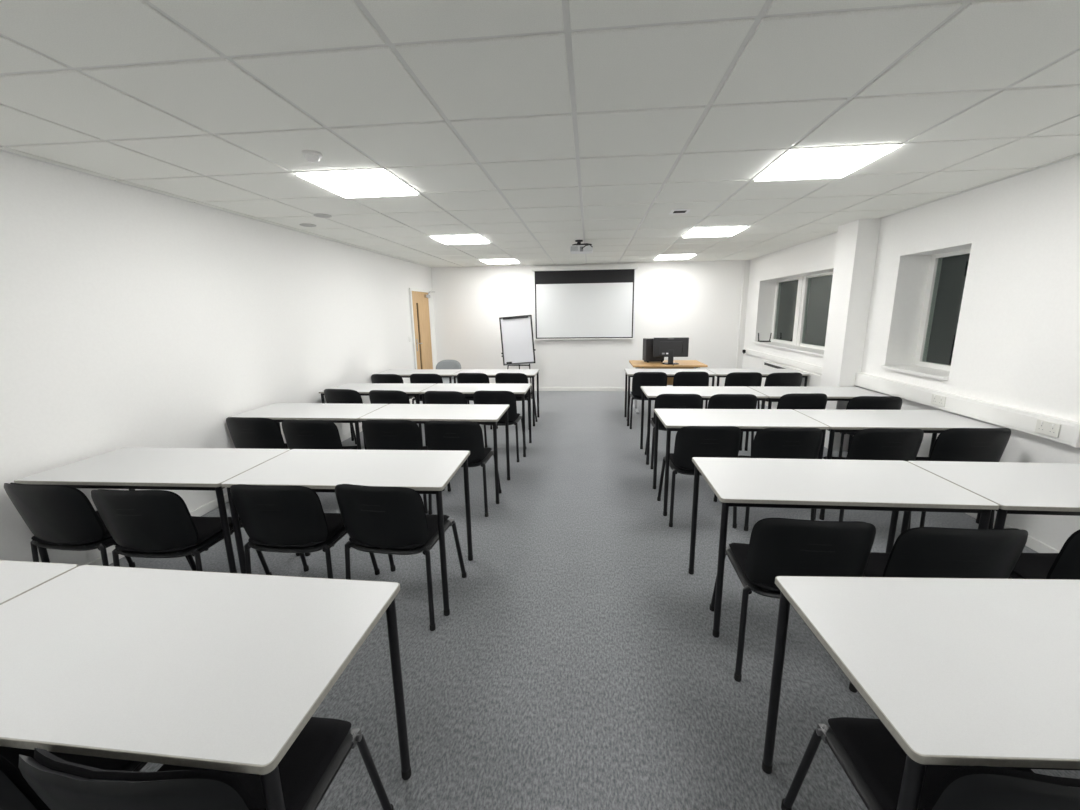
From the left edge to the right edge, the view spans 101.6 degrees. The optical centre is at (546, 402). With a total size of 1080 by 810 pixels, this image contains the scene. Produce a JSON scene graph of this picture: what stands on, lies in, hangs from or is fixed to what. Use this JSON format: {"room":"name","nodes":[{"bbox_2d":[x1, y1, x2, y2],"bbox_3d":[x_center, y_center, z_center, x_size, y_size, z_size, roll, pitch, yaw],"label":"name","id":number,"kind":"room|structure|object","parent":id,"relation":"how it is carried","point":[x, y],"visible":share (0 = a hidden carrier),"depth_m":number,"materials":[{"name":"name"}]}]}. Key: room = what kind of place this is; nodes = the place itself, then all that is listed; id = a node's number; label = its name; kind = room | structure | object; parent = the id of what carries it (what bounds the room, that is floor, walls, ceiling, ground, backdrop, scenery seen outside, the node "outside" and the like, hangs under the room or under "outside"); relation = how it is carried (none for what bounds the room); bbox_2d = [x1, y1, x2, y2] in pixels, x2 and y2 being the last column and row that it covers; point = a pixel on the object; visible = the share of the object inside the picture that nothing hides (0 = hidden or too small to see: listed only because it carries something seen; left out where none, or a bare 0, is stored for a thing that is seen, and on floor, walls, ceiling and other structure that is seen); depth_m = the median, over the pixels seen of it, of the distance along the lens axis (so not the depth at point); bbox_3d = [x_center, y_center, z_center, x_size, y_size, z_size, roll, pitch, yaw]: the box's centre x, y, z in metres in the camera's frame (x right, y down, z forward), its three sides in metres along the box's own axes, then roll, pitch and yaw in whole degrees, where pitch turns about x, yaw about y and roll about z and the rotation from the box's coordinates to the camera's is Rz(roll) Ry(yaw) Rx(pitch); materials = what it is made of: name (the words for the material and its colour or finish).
{"room":"classroom","nodes":[
{"label":"classroom","id":0,"kind":"room"},
{"bbox_2d":[0,151,436,565],"bbox_3d":[-2.825,-0.518,4.082,0.120,2.631,10.117,0,12,6],"label":"wall","id":1,"kind":"structure","parent":0,"point":[130,316],"depth_m":3.21,"materials":[{"name":"white paint"}]},
{"bbox_2d":[85,400,415,565],"bbox_3d":[-2.800,0.857,3.740,0.015,0.075,8.900,0,12,6],"label":"baseboard","id":2,"kind":"structure","parent":1,"relation":"attached to","point":[212,505],"depth_m":3.61,"materials":[{"name":"white paint"}]},
{"bbox_2d":[409,288,433,368],"bbox_3d":[-2.286,-1.122,8.450,0.092,2.035,1.160,0,12,6],"label":"door","id":3,"kind":"structure","parent":1,"relation":"in","point":[419,299],"depth_m":8.22,"materials":[{"name":"brown wood"}]},
{"bbox_2d":[0,149,1079,267],"bbox_3d":[0.259,-1.641,3.542,6.109,0.008,10.117,0,12,6],"label":"trim","id":4,"kind":"structure","parent":1,"relation":"attached to","point":[0,149],"depth_m":3.49,"materials":[{"name":"silver metal"}]},
{"bbox_2d":[0,0,1079,267],"bbox_3d":[0.258,-1.647,3.541,6.109,0.016,10.117,0,12,6],"label":"ceiling","id":5,"kind":"structure","parent":0,"point":[992,44],"depth_m":1.96,"materials":[{"name":"tile"}]},
{"bbox_2d":[300,223,315,226],"bbox_3d":[-2.397,-1.782,4.435,0.150,0.010,0.150,0,12,6],"label":"ceiling disc","id":6,"kind":"object","parent":5,"relation":"attached to","point":[303,224],"visible":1,"depth_m":4.41,"materials":[{"name":"grey plastic"}]},
{"bbox_2d":[302,150,322,162],"bbox_3d":[-1.311,-1.373,2.472,0.104,0.046,0.104,0,12,6],"label":"smoke detector","id":7,"kind":"object","parent":5,"relation":"attached to","point":[312,156],"visible":1,"depth_m":2.44,"materials":[{"name":"white plastic"}]},
{"bbox_2d":[313,214,331,217],"bbox_3d":[-2.036,-1.700,4.016,0.150,0.010,0.150,0,12,6],"label":"ceiling disc","id":8,"kind":"object","parent":5,"relation":"attached to","point":[316,215],"visible":1,"depth_m":3.99,"materials":[{"name":"grey plastic"}]},
{"bbox_2d":[293,167,419,197],"bbox_3d":[-1.276,-1.513,3.056,0.597,0.022,0.597,0,12,6],"label":"recessed light","id":9,"kind":"object","parent":5,"relation":"in","point":[375,181],"visible":1,"depth_m":2.97,"materials":[{"name":"white plastic"}]},
{"bbox_2d":[429,234,489,244],"bbox_3d":[-1.041,-2.003,5.418,0.597,0.022,0.597,0,12,6],"label":"recessed light","id":10,"kind":"object","parent":5,"relation":"in","point":[466,238],"visible":1,"depth_m":5.33,"materials":[{"name":"white plastic"}]},
{"bbox_2d":[480,258,519,263],"bbox_3d":[-0.806,-2.493,7.780,0.597,0.022,0.597,0,12,6],"label":"recessed light","id":11,"kind":"object","parent":5,"relation":"in","point":[488,261],"visible":0.94,"depth_m":7.70,"materials":[{"name":"white plastic"}]},
{"bbox_2d":[0,0,1079,266],"bbox_3d":[0.258,-1.657,3.538,6.109,0.023,10.117,0,12,6],"label":"ceiling grid","id":12,"kind":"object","parent":5,"relation":"attached to","point":[567,30],"depth_m":1.68,"materials":[{"name":"silver metal"}]},
{"bbox_2d":[570,240,592,253],"bbox_3d":[0.452,-1.999,5.645,0.290,0.150,0.321,0,12,6],"label":"projector","id":13,"kind":"object","parent":5,"relation":"hanging from","point":[585,248],"visible":1,"depth_m":5.56,"materials":[{"name":"white plastic"}]},
{"bbox_2d":[654,254,695,259],"bbox_3d":[2.180,-2.473,7.487,0.597,0.022,0.597,0,12,6],"label":"recessed light","id":14,"kind":"object","parent":5,"relation":"in","point":[670,256],"visible":1,"depth_m":7.36,"materials":[{"name":"white plastic"}]},
{"bbox_2d":[669,209,690,213],"bbox_3d":[1.228,-1.753,4.050,0.170,0.007,0.170,0,12,6],"label":"ceiling vent","id":15,"kind":"object","parent":5,"relation":"in","point":[676,211],"visible":1,"depth_m":4.03,"materials":[{"name":"white"}]},
{"bbox_2d":[682,226,748,237],"bbox_3d":[1.945,-1.983,5.125,0.597,0.022,0.597,0,12,6],"label":"recessed light","id":16,"kind":"object","parent":5,"relation":"in","point":[720,231],"visible":1,"depth_m":5.03,"materials":[{"name":"white plastic"}]},
{"bbox_2d":[752,142,902,180],"bbox_3d":[1.710,-1.493,2.763,0.597,0.022,0.597,0,12,6],"label":"recessed light","id":17,"kind":"object","parent":5,"relation":"in","point":[817,162],"visible":1,"depth_m":2.67,"materials":[{"name":"white plastic"}]},
{"bbox_2d":[431,260,749,387],"bbox_3d":[0.910,-1.532,8.752,6.629,2.631,0.120,0,12,6],"label":"wall","id":18,"kind":"structure","parent":0,"point":[700,301],"depth_m":8.71,"materials":[{"name":"white paint"}]},
{"bbox_2d":[530,387,631,390],"bbox_3d":[0.781,-0.268,8.958,6.109,0.075,0.015,0,12,6],"label":"baseboard","id":19,"kind":"structure","parent":18,"relation":"attached to","point":[535,388],"depth_m":8.96,"materials":[{"name":"white paint"}]},
{"bbox_2d":[532,264,637,339],"bbox_3d":[0.735,-1.928,8.571,2.010,1.406,0.100,0,12,6],"label":"projector screen","id":20,"kind":"object","parent":18,"relation":"attached to","point":[587,302],"visible":0.96,"depth_m":8.56,"materials":[{"name":"white fabric"}]},
{"bbox_2d":[736,260,745,368],"bbox_3d":[3.703,-1.460,8.405,0.048,2.399,0.040,0,12,6],"label":"conduit","id":21,"kind":"object","parent":18,"relation":"attached to","point":[744,263],"visible":0.8,"depth_m":8.34,"materials":[{"name":"white plastic"}]},
{"bbox_2d":[109,391,1079,809],"bbox_3d":[0.367,0.840,4.046,6.859,0.100,10.517,0,12,6],"label":"floor","id":22,"kind":"structure","parent":0,"point":[576,662],"depth_m":2.12,"materials":[{"name":"grey carpet"}]},
{"bbox_2d":[0,560,77,604],"bbox_3d":[-2.259,0.990,1.407,1.180,0.742,0.597,1,12,6],"label":"table","id":23,"kind":"object","parent":22,"relation":"on","point":[17,578],"visible":0.34,"depth_m":1.50,"materials":[{"name":"white laminate"}]},
{"bbox_2d":[0,746,147,809],"bbox_3d":[-1.309,0.998,1.170,0.502,0.798,0.559,0,12,6],"label":"chair","id":24,"kind":"object","parent":22,"relation":"on","point":[16,793],"visible":0.12,"depth_m":0.96,"materials":[{"name":"black plastic"}]},
{"bbox_2d":[4,483,192,570],"bbox_3d":[-2.506,0.740,2.499,0.502,0.798,0.560,1,12,9],"label":"chair","id":25,"kind":"object","parent":22,"relation":"on","point":[59,517],"visible":0.65,"depth_m":2.23,"materials":[{"name":"black plastic"}]},
{"bbox_2d":[14,447,299,572],"bbox_3d":[-2.262,0.725,2.695,1.180,0.742,0.597,0,12,4],"label":"table","id":26,"kind":"object","parent":22,"relation":"on","point":[130,468],"visible":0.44,"depth_m":2.49,"materials":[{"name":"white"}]},
{"bbox_2d":[91,489,271,574],"bbox_3d":[-1.976,0.750,2.413,0.502,0.798,0.560,0,12,4],"label":"chair","id":27,"kind":"object","parent":22,"relation":"on","point":[142,523],"visible":0.88,"depth_m":2.16,"materials":[{"name":"black plastic"}]},
{"bbox_2d":[0,565,410,809],"bbox_3d":[-1.082,1.001,1.278,1.180,0.742,0.597,1,12,6],"label":"table","id":28,"kind":"object","parent":22,"relation":"on","point":[222,671],"visible":1,"depth_m":1.12,"materials":[{"name":"grey laminate"}]},
{"bbox_2d":[18,717,393,809],"bbox_3d":[-0.780,1.000,1.121,0.502,0.798,0.560,1,12,7],"label":"chair","id":29,"kind":"object","parent":22,"relation":"on","point":[309,767],"visible":0.7,"depth_m":0.82,"materials":[{"name":"black plastic"}]},
{"bbox_2d":[226,417,287,448],"bbox_3d":[-2.376,0.456,3.866,0.502,0.798,0.560,1,12,7],"label":"chair","id":30,"kind":"object","parent":22,"relation":"on","point":[245,433],"visible":0.45,"depth_m":3.58,"materials":[{"name":"black plastic"}]},
{"bbox_2d":[230,484,379,578],"bbox_3d":[-1.323,0.735,2.446,0.502,0.798,0.559,0,12,6],"label":"chair","id":31,"kind":"object","parent":22,"relation":"on","point":[281,519],"visible":0.92,"depth_m":2.19,"materials":[{"name":"black plastic"}]},
{"bbox_2d":[229,403,387,449],"bbox_3d":[-2.130,0.433,4.103,1.180,0.742,0.597,0,12,5],"label":"table","id":32,"kind":"object","parent":22,"relation":"on","point":[278,412],"visible":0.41,"depth_m":3.94,"materials":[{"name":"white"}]},
{"bbox_2d":[282,420,363,449],"bbox_3d":[-1.857,0.471,3.757,0.502,0.798,0.560,0,12,5],"label":"chair","id":33,"kind":"object","parent":22,"relation":"on","point":[299,434],"visible":0.44,"depth_m":3.46,"materials":[{"name":"black plastic"}]},
{"bbox_2d":[324,389,362,443],"bbox_3d":[-2.213,0.191,5.143,0.502,0.798,0.560,2,12,12],"label":"chair","id":34,"kind":"object","parent":22,"relation":"on","point":[339,396],"visible":0.21,"depth_m":4.83,"materials":[{"name":"black plastic"}]},
{"bbox_2d":[221,449,472,615],"bbox_3d":[-1.081,0.726,2.609,1.180,0.742,0.597,0,12,4],"label":"table","id":35,"kind":"object","parent":22,"relation":"on","point":[320,470],"visible":0.79,"depth_m":2.44,"materials":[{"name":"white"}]},
{"bbox_2d":[319,383,435,445],"bbox_3d":[-1.961,0.185,5.292,1.180,0.742,0.597,0,12,5],"label":"table","id":36,"kind":"object","parent":22,"relation":"on","point":[412,389],"visible":0.57,"depth_m":5.20,"materials":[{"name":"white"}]},
{"bbox_2d":[369,390,409,403],"bbox_3d":[-1.668,0.206,5.031,0.502,0.798,0.560,1,12,10],"label":"chair","id":37,"kind":"object","parent":22,"relation":"on","point":[376,396],"visible":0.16,"depth_m":4.71,"materials":[{"name":"black plastic"}]},
{"bbox_2d":[371,374,416,403],"bbox_3d":[-2.152,-0.049,6.299,0.502,0.798,0.560,1,12,8],"label":"chair","id":38,"kind":"object","parent":22,"relation":"on","point":[375,378],"visible":0.14,"depth_m":5.98,"materials":[{"name":"black plastic"}]},
{"bbox_2d":[335,484,466,630],"bbox_3d":[-0.787,0.733,2.420,0.502,0.798,0.560,1,12,10],"label":"chair","id":39,"kind":"object","parent":22,"relation":"on","point":[376,519],"visible":0.96,"depth_m":2.17,"materials":[{"name":"black plastic"}]},
{"bbox_2d":[362,420,444,513],"bbox_3d":[-1.205,0.470,3.721,0.502,0.798,0.560,0,12,4],"label":"chair","id":40,"kind":"object","parent":22,"relation":"on","point":[378,434],"visible":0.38,"depth_m":3.43,"materials":[{"name":"black plastic"}]},
{"bbox_2d":[372,369,462,382],"bbox_3d":[-1.887,-0.092,6.632,1.180,0.742,0.597,0,12,6],"label":"table","id":41,"kind":"object","parent":22,"relation":"on","point":[404,373],"visible":0.43,"depth_m":6.52,"materials":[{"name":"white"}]},
{"bbox_2d":[410,374,442,403],"bbox_3d":[-1.615,-0.053,6.285,0.502,0.798,0.560,1,12,7],"label":"chair","id":42,"kind":"object","parent":22,"relation":"on","point":[414,378],"visible":0.3,"depth_m":5.97,"materials":[{"name":"black plastic"}]},
{"bbox_2d":[359,404,509,503],"bbox_3d":[-0.951,0.439,3.993,1.180,0.742,0.597,0,12,5],"label":"table","id":43,"kind":"object","parent":22,"relation":"on","point":[417,413],"visible":0.72,"depth_m":3.83,"materials":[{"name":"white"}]},
{"bbox_2d":[436,360,460,382],"bbox_3d":[-1.712,-0.304,7.518,0.502,0.795,0.559,0,12,6],"label":"upholstered chair","id":44,"kind":"object","parent":22,"relation":"on","point":[444,364],"visible":0.41,"depth_m":7.66,"materials":[{"name":"grey fabric"}]},
{"bbox_2d":[424,391,479,424],"bbox_3d":[-1.039,0.217,4.939,0.502,0.798,0.560,1,12,10],"label":"chair","id":45,"kind":"object","parent":22,"relation":"on","point":[431,397],"visible":0.18,"depth_m":4.62,"materials":[{"name":"black plastic"}]},
{"bbox_2d":[425,421,501,516],"bbox_3d":[-0.688,0.475,3.660,0.502,0.798,0.560,1,12,7],"label":"chair","id":46,"kind":"object","parent":22,"relation":"on","point":[440,435],"visible":0.66,"depth_m":3.38,"materials":[{"name":"black plastic"}]},
{"bbox_2d":[457,373,491,429],"bbox_3d":[-0.965,-0.062,6.288,0.502,0.798,0.560,1,12,10],"label":"chair","id":47,"kind":"object","parent":22,"relation":"on","point":[461,377],"visible":0.23,"depth_m":5.97,"materials":[{"name":"black plastic"}]},
{"bbox_2d":[420,383,531,456],"bbox_3d":[-0.781,0.190,5.189,1.180,0.742,0.597,0,12,5],"label":"table","id":48,"kind":"object","parent":22,"relation":"on","point":[468,389],"visible":0.7,"depth_m":5.06,"materials":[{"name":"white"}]},
{"bbox_2d":[452,369,539,425],"bbox_3d":[-0.708,-0.084,6.516,1.180,0.742,0.597,0,12,6],"label":"table","id":49,"kind":"object","parent":22,"relation":"on","point":[531,373],"visible":0.7,"depth_m":6.43,"materials":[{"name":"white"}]},
{"bbox_2d":[473,391,522,461],"bbox_3d":[-0.519,0.213,4.922,0.502,0.798,0.560,1,12,7],"label":"chair","id":50,"kind":"object","parent":22,"relation":"on","point":[479,397],"visible":0.48,"depth_m":4.64,"materials":[{"name":"black plastic"}]},
{"bbox_2d":[495,373,536,429],"bbox_3d":[-0.429,-0.059,6.235,0.502,0.798,0.559,1,12,10],"label":"chair","id":51,"kind":"object","parent":22,"relation":"on","point":[500,378],"visible":0.39,"depth_m":5.93,"materials":[{"name":"black plastic"}]},
{"bbox_2d":[499,315,535,398],"bbox_3d":[-0.526,-0.871,8.337,0.676,1.542,0.457,0,12,6],"label":"flip chart","id":52,"kind":"object","parent":22,"relation":"on","point":[517,340],"visible":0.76,"depth_m":8.21,"materials":[{"name":"grey plastic"}]},
{"bbox_2d":[630,372,666,428],"bbox_3d":[1.409,-0.066,6.146,0.502,0.798,0.559,0,12,6],"label":"chair","id":53,"kind":"object","parent":22,"relation":"on","point":[639,379],"visible":0.54,"depth_m":5.86,"materials":[{"name":"black plastic"}]},
{"bbox_2d":[629,360,707,413],"bbox_3d":[1.912,-0.253,7.078,1.100,0.775,0.732,0,12,6],"label":"desk","id":54,"kind":"object","parent":22,"relation":"on","point":[638,364],"visible":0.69,"depth_m":6.98,"materials":[{"name":"brown wood"}]},
{"bbox_2d":[642,338,663,362],"bbox_3d":[1.734,-0.846,7.114,0.300,0.378,0.202,-1,12,-3],"label":"desktop computer","id":55,"kind":"object","parent":54,"relation":"on","point":[647,342],"visible":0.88,"depth_m":7.03,"materials":[{"name":"plastic"}]},
{"bbox_2d":[653,337,688,364],"bbox_3d":[1.924,-0.800,6.807,0.356,0.405,0.427,-12,16,-42],"label":"monitor","id":56,"kind":"object","parent":54,"relation":"on","point":[670,347],"visible":1,"depth_m":6.76,"materials":[{"name":"plastic"}]},
{"bbox_2d":[624,369,715,425],"bbox_3d":[1.736,-0.080,6.334,1.180,0.742,0.597,1,12,6],"label":"table","id":57,"kind":"object","parent":22,"relation":"on","point":[629,373],"visible":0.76,"depth_m":6.25,"materials":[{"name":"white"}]},
{"bbox_2d":[645,394,701,468],"bbox_3d":[1.331,0.253,4.609,0.502,0.798,0.559,0,12,6],"label":"chair","id":58,"kind":"object","parent":22,"relation":"on","point":[662,401],"visible":0.33,"depth_m":4.31,"materials":[{"name":"black plastic"}]},
{"bbox_2d":[673,372,708,408],"bbox_3d":[1.959,-0.070,6.131,0.502,0.798,0.559,0,12,6],"label":"chair","id":59,"kind":"object","parent":22,"relation":"on","point":[680,378],"visible":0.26,"depth_m":5.83,"materials":[{"name":"black plastic"}]},
{"bbox_2d":[657,426,740,527],"bbox_3d":[1.178,0.501,3.413,0.502,0.798,0.560,0,12,4],"label":"chair","id":60,"kind":"object","parent":22,"relation":"on","point":[690,441],"visible":0.66,"depth_m":3.14,"materials":[{"name":"black plastic"}]},
{"bbox_2d":[640,386,767,464],"bbox_3d":[1.649,0.239,4.790,1.180,0.742,0.597,0,12,5],"label":"table","id":61,"kind":"object","parent":22,"relation":"on","point":[651,392],"visible":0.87,"depth_m":4.71,"materials":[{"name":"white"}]},
{"bbox_2d":[707,394,756,451],"bbox_3d":[1.843,0.256,4.559,0.502,0.798,0.560,0,12,5],"label":"chair","id":62,"kind":"object","parent":22,"relation":"on","point":[718,401],"visible":0.2,"depth_m":4.25,"materials":[{"name":"black plastic"}]},
{"bbox_2d":[653,409,828,518],"bbox_3d":[1.519,0.479,3.634,1.180,0.742,0.597,0,12,5],"label":"table","id":63,"kind":"object","parent":22,"relation":"on","point":[747,420],"visible":0.8,"depth_m":3.47,"materials":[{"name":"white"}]},
{"bbox_2d":[724,372,761,408],"bbox_3d":[2.599,-0.052,6.000,0.502,0.798,0.559,0,12,6],"label":"chair","id":64,"kind":"object","parent":22,"relation":"on","point":[747,379],"visible":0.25,"depth_m":5.69,"materials":[{"name":"black plastic"}]},
{"bbox_2d":[705,369,809,404],"bbox_3d":[2.913,-0.070,6.206,1.180,0.742,0.597,1,12,6],"label":"table","id":65,"kind":"object","parent":22,"relation":"on","point":[719,373],"visible":0.52,"depth_m":6.09,"materials":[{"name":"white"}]},
{"bbox_2d":[738,428,822,530],"bbox_3d":[1.709,0.509,3.337,0.502,0.798,0.560,0,12,4],"label":"chair","id":66,"kind":"object","parent":22,"relation":"on","point":[780,443],"visible":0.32,"depth_m":3.05,"materials":[{"name":"black plastic"}]},
{"bbox_2d":[761,372,801,401],"bbox_3d":[3.068,-0.042,5.924,0.502,0.798,0.560,0,12,2],"label":"chair","id":67,"kind":"object","parent":22,"relation":"on","point":[773,379],"visible":0.31,"depth_m":5.62,"materials":[{"name":"black plastic"}]},
{"bbox_2d":[756,393,826,432],"bbox_3d":[2.508,0.250,4.542,0.502,0.798,0.560,0,12,3],"label":"chair","id":68,"kind":"object","parent":22,"relation":"on","point":[793,401],"visible":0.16,"depth_m":4.23,"materials":[{"name":"black plastic"}]},
{"bbox_2d":[710,518,875,692],"bbox_3d":[1.095,0.790,2.019,0.502,0.798,0.560,1,12,8],"label":"chair","id":69,"kind":"object","parent":22,"relation":"on","point":[776,547],"visible":0.79,"depth_m":1.75,"materials":[{"name":"black plastic"}]},
{"bbox_2d":[744,386,890,451],"bbox_3d":[2.828,0.246,4.681,1.180,0.742,0.597,0,12,5],"label":"table","id":70,"kind":"object","parent":22,"relation":"on","point":[774,393],"visible":0.52,"depth_m":4.59,"materials":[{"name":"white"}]},
{"bbox_2d":[688,457,998,637],"bbox_3d":[1.424,0.749,2.334,1.180,0.742,0.597,0,12,5],"label":"table","id":71,"kind":"object","parent":22,"relation":"on","point":[895,486],"visible":0.79,"depth_m":2.15,"materials":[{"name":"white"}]},
{"bbox_2d":[817,396,901,458],"bbox_3d":[3.090,0.280,4.357,0.502,0.798,0.560,1,12,9],"label":"chair","id":72,"kind":"object","parent":22,"relation":"on","point":[860,402],"visible":0.19,"depth_m":4.04,"materials":[{"name":"black plastic"}]},
{"bbox_2d":[823,428,923,528],"bbox_3d":[2.363,0.511,3.287,0.502,0.798,0.560,0,12,4],"label":"chair","id":73,"kind":"object","parent":22,"relation":"on","point":[873,443],"visible":0.38,"depth_m":3.00,"materials":[{"name":"black plastic"}]},
{"bbox_2d":[794,409,1002,523],"bbox_3d":[2.699,0.484,3.534,1.180,0.742,0.597,0,12,5],"label":"table","id":74,"kind":"object","parent":22,"relation":"on","point":[934,422],"visible":0.55,"depth_m":3.38,"materials":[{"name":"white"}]},
{"bbox_2d":[762,576,1079,809],"bbox_3d":[1.323,0.985,1.194,1.180,0.742,0.597,0,12,2],"label":"table","id":75,"kind":"object","parent":22,"relation":"on","point":[960,672],"visible":1,"depth_m":1.09,"materials":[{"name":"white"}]},
{"bbox_2d":[781,717,1079,809],"bbox_3d":[0.997,0.985,1.079,0.502,0.798,0.560,0,12,3],"label":"chair","id":76,"kind":"object","parent":22,"relation":"on","point":[873,761],"visible":0.7,"depth_m":1.05,"materials":[{"name":"black plastic"}]},
{"bbox_2d":[862,527,1027,578],"bbox_3d":[1.599,0.799,1.942,0.502,0.798,0.560,0,12,4],"label":"chair","id":77,"kind":"object","parent":22,"relation":"on","point":[918,552],"visible":0.41,"depth_m":1.65,"materials":[{"name":"black plastic"}]},
{"bbox_2d":[915,428,1010,528],"bbox_3d":[2.938,0.507,3.270,0.502,0.798,0.560,0,12,4],"label":"chair","id":78,"kind":"object","parent":22,"relation":"on","point":[954,444],"visible":0.42,"depth_m":2.98,"materials":[{"name":"black plastic"}]},
{"bbox_2d":[900,461,1079,533],"bbox_3d":[2.603,0.755,2.225,1.180,0.742,0.597,0,12,5],"label":"table","id":79,"kind":"object","parent":22,"relation":"on","point":[1016,487],"visible":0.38,"depth_m":2.16,"materials":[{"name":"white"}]},
{"bbox_2d":[1008,530,1079,579],"bbox_3d":[2.261,0.793,1.925,0.502,0.798,0.559,0,12,6],"label":"chair","id":80,"kind":"object","parent":22,"relation":"on","point":[1065,564],"visible":0.37,"depth_m":1.76,"materials":[{"name":"black plastic"}]},
{"bbox_2d":[820,218,880,450],"bbox_3d":[3.359,-0.754,4.943,0.220,2.581,0.390,0,12,6],"label":"pillar","id":81,"kind":"structure","parent":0,"point":[857,240],"depth_m":4.78,"materials":[{"name":"white paint"}]},
{"bbox_2d":[742,156,1079,550],"bbox_3d":[3.493,-0.476,3.462,0.360,2.631,10.117,0,12,6],"label":"wall","id":82,"kind":"structure","parent":0,"point":[1017,343],"depth_m":3.23,"materials":[{"name":"white paint"}]},
{"bbox_2d":[744,348,821,373],"bbox_3d":[3.623,-0.656,6.795,0.034,0.098,3.229,0,12,6],"label":"dado trunking","id":83,"kind":"object","parent":82,"relation":"attached to","point":[814,368],"visible":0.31,"depth_m":6.54,"materials":[{"name":"white plastic"}]},
{"bbox_2d":[760,360,820,403],"bbox_3d":[3.577,-0.154,6.533,0.069,0.757,1.970,0,12,6],"label":"heater","id":84,"kind":"object","parent":82,"relation":"attached to","point":[814,379],"visible":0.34,"depth_m":6.22,"materials":[{"name":"white metal"}]},
{"bbox_2d":[753,272,832,356],"bbox_3d":[3.777,-1.347,6.599,0.370,1.075,2.460,0,12,6],"label":"window","id":85,"kind":"structure","parent":82,"relation":"in","point":[797,344],"depth_m":6.78,"materials":[{"name":"white plastic"}]},
{"bbox_2d":[758,333,771,341],"bbox_3d":[3.848,-1.148,7.763,0.233,0.156,0.118,0,12,6],"label":"u-bracket","id":86,"kind":"object","parent":85,"relation":"on","point":[758,333],"visible":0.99,"depth_m":7.74,"materials":[{"name":"black"}]},
{"bbox_2d":[881,249,970,379],"bbox_3d":[3.510,-0.792,3.919,0.370,1.079,0.810,0,12,6],"label":"window","id":87,"kind":"structure","parent":82,"relation":"in","point":[920,367],"depth_m":4.21,"materials":[{"name":"white plastic"}]},
{"bbox_2d":[854,372,1079,447],"bbox_3d":[3.307,-0.030,3.730,0.056,0.148,2.276,0,12,6],"label":"dado trunking","id":88,"kind":"object","parent":82,"relation":"attached to","point":[1014,418],"visible":0.99,"depth_m":3.29,"materials":[{"name":"white plastic"}]},
{"bbox_2d":[931,394,945,406],"bbox_3d":[3.268,-0.018,3.673,0.013,0.086,0.146,0,12,6],"label":"power socket","id":89,"kind":"object","parent":88,"relation":"attached to","point":[938,400],"visible":1,"depth_m":3.67,"materials":[{"name":"white plastic"}]},
{"bbox_2d":[1035,419,1060,437],"bbox_3d":[3.181,0.164,2.796,0.013,0.086,0.146,0,12,6],"label":"power socket","id":90,"kind":"object","parent":88,"relation":"attached to","point":[1043,427],"visible":1,"depth_m":2.79,"materials":[{"name":"white plastic"}]},
{"bbox_2d":[966,513,1059,552],"bbox_3d":[3.141,1.155,1.903,0.015,0.075,6.350,0,12,6],"label":"baseboard","id":91,"kind":"structure","parent":82,"relation":"attached to","point":[1036,545],"depth_m":2.91,"materials":[{"name":"white paint"}]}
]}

